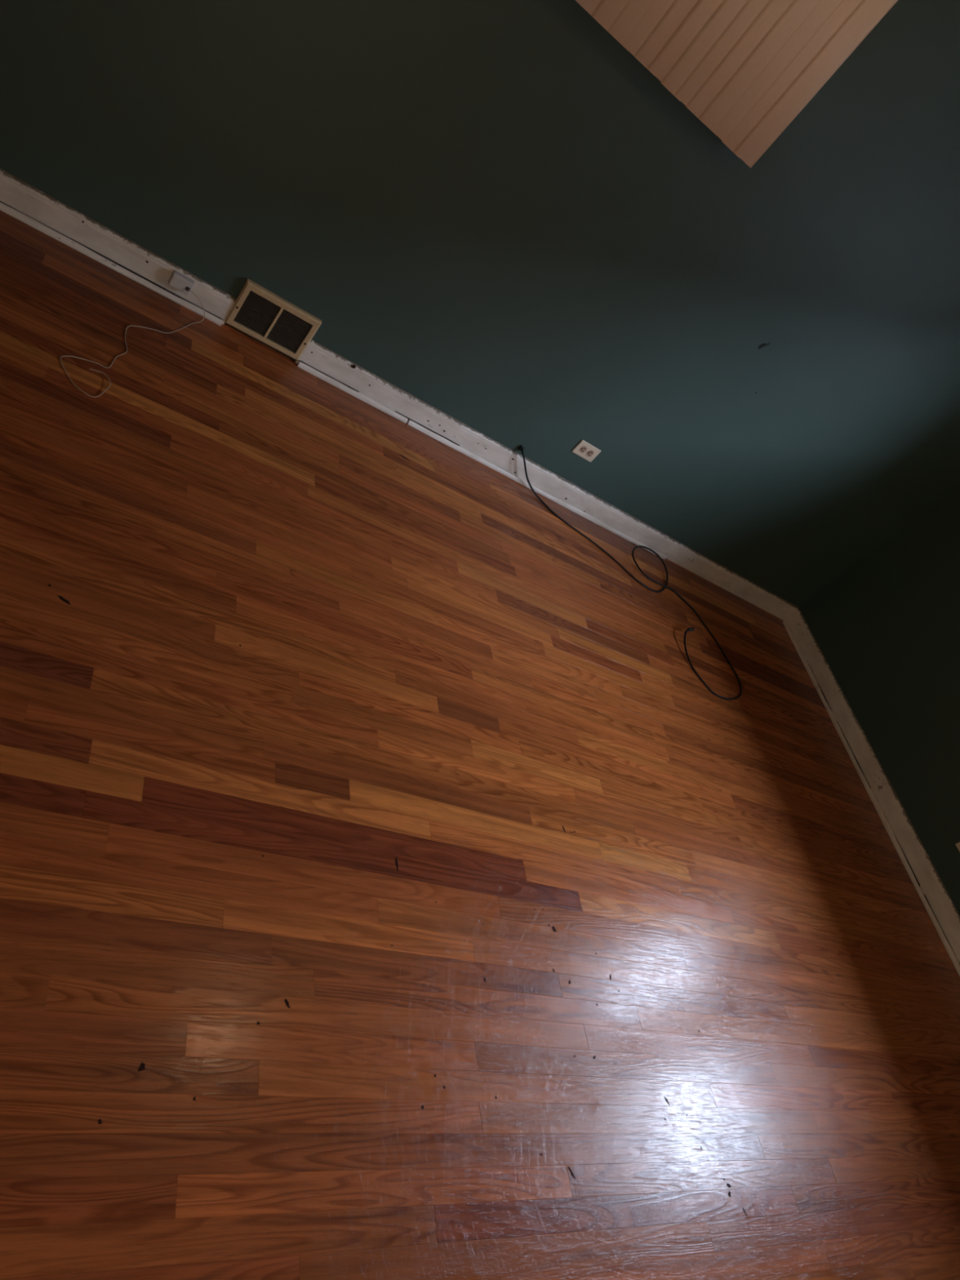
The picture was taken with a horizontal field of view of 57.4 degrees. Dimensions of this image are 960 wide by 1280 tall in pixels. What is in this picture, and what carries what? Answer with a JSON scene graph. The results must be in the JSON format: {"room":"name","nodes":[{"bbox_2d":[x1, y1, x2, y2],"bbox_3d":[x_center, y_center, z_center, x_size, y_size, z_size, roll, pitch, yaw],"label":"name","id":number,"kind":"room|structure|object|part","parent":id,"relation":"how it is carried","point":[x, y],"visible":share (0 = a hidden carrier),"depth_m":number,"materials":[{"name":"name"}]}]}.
{"room":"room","nodes":[
{"label":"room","id":0,"kind":"room"},
{"bbox_2d":[0,210,959,1279],"bbox_3d":[-0.150,0.928,1.699,5.560,0.121,5.040,21,40,-33],"label":"floor","id":1,"kind":"structure","parent":0,"point":[393,886],"depth_m":2.10,"materials":[{"name":"brown wood"}]},
{"bbox_2d":[520,448,742,699],"bbox_3d":[0.705,-0.330,3.757,1.368,0.128,0.557,47,33,1],"label":"coaxial cable","id":2,"kind":"object","parent":1,"relation":"on","point":[689,629],"visible":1,"depth_m":3.74,"materials":[{"name":"plastic"}]},
{"bbox_2d":[0,0,959,607],"bbox_3d":[0.266,-1.682,2.565,5.560,2.520,0.121,21,40,-33],"label":"wall","id":3,"kind":"structure","parent":0,"point":[495,211],"depth_m":2.85,"materials":[{"name":"green paint"}]},
{"bbox_2d":[0,168,236,325],"bbox_3d":[-1.676,-1.410,2.315,2.165,0.101,0.035,21,40,-33],"label":"baseboard","id":4,"kind":"structure","parent":3,"relation":"attached to","point":[19,199],"depth_m":2.68,"materials":[{"name":"white paint"}]},
{"bbox_2d":[59,270,204,397],"bbox_3d":[-0.987,-0.906,2.543,0.145,0.091,0.718,36,34,-15],"label":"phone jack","id":5,"kind":"object","parent":3,"relation":"attached to","point":[177,280],"visible":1,"depth_m":2.77,"materials":[{"name":"white paint"}]},
{"bbox_2d":[224,278,321,360],"bbox_3d":[-0.694,-1.070,2.948,0.272,0.170,0.024,21,40,-33],"label":"air vent","id":6,"kind":"object","parent":3,"relation":"in","point":[260,313],"visible":1,"depth_m":2.94,"materials":[{"name":"beige metal"}]},
{"bbox_2d":[295,339,799,620],"bbox_3d":[0.510,-0.564,3.815,2.868,0.103,0.035,21,40,-33],"label":"baseboard","id":7,"kind":"structure","parent":3,"relation":"attached to","point":[321,362],"depth_m":3.57,"materials":[{"name":"white paint"}]},
{"bbox_3d":[-0.455,-0.897,3.186,0.456,0.018,0.017,21,40,-33],"label":"shoe moulding","id":8,"kind":"part","parent":7,"relation":"part of","materials":[{"name":"white paint"}]},
{"bbox_3d":[0.298,-0.606,3.703,1.448,0.019,0.018,21,40,-33],"label":"shoe moulding","id":9,"kind":"part","parent":7,"relation":"part of","materials":[{"name":"white paint"}]},
{"bbox_2d":[572,440,601,462],"bbox_3d":[0.435,-0.770,3.577,0.107,0.067,0.007,21,40,-33],"label":"power outlet","id":10,"kind":"object","parent":3,"relation":"attached to","point":[586,451],"visible":1,"depth_m":3.57,"materials":[{"name":"beige plastic"}]},
{"bbox_2d":[579,446,586,453],"bbox_3d":[0.420,-0.775,3.565,0.027,0.034,0.002,21,40,-33],"label":"receptacle","id":11,"kind":"object","parent":10,"relation":"attached to","point":[582,449],"depth_m":3.56,"materials":[{"name":"beige plastic"}]},
{"bbox_2d":[586,449,594,457],"bbox_3d":[0.451,-0.763,3.586,0.027,0.034,0.002,21,40,-33],"label":"receptacle","id":12,"kind":"object","parent":10,"relation":"attached to","point":[589,453],"depth_m":3.58,"materials":[{"name":"beige plastic"}]},
{"bbox_2d":[575,0,897,168],"bbox_3d":[0.540,-1.963,2.130,1.510,0.871,0.098,21,40,-33],"label":"vertical blind","id":13,"kind":"object","parent":3,"relation":"attached to","point":[746,69],"visible":1,"depth_m":2.48,"materials":[{"name":"beige plastic"}]},
{"bbox_2d":[799,486,959,915],"bbox_3d":[2.752,0.992,2.445,0.120,2.520,4.800,21,40,-33],"label":"wall","id":14,"kind":"structure","parent":0,"point":[887,628],"depth_m":4.00,"materials":[{"name":"green paint"}]},
{"bbox_2d":[782,609,959,977],"bbox_3d":[1.977,1.668,3.047,0.036,0.101,4.784,21,40,-33],"label":"baseboard","id":15,"kind":"structure","parent":14,"relation":"attached to","point":[931,891],"depth_m":3.89,"materials":[{"name":"white paint"}]},
{"bbox_3d":[1.626,0.066,4.447,0.017,0.019,0.435,21,40,-33],"label":"shoe moulding","id":16,"kind":"part","parent":15,"relation":"part of","materials":[{"name":"white paint"}]},
{"bbox_3d":[1.668,0.281,4.265,0.017,0.017,0.125,21,40,-33],"label":"shoe moulding","id":17,"kind":"part","parent":15,"relation":"part of","materials":[{"name":"white paint"}]},
{"bbox_3d":[1.811,1.006,3.645,0.018,0.020,1.795,21,40,-33],"label":"shoe moulding","id":18,"kind":"part","parent":15,"relation":"part of","materials":[{"name":"white paint"}]},
{"bbox_2d":[955,841,959,852],"bbox_3d":[1.974,0.856,3.536,0.007,0.067,0.107,21,40,-33],"label":"power outlet","id":19,"kind":"object","parent":14,"relation":"attached to","point":[957,844],"visible":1,"depth_m":3.58,"materials":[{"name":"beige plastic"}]}
]}

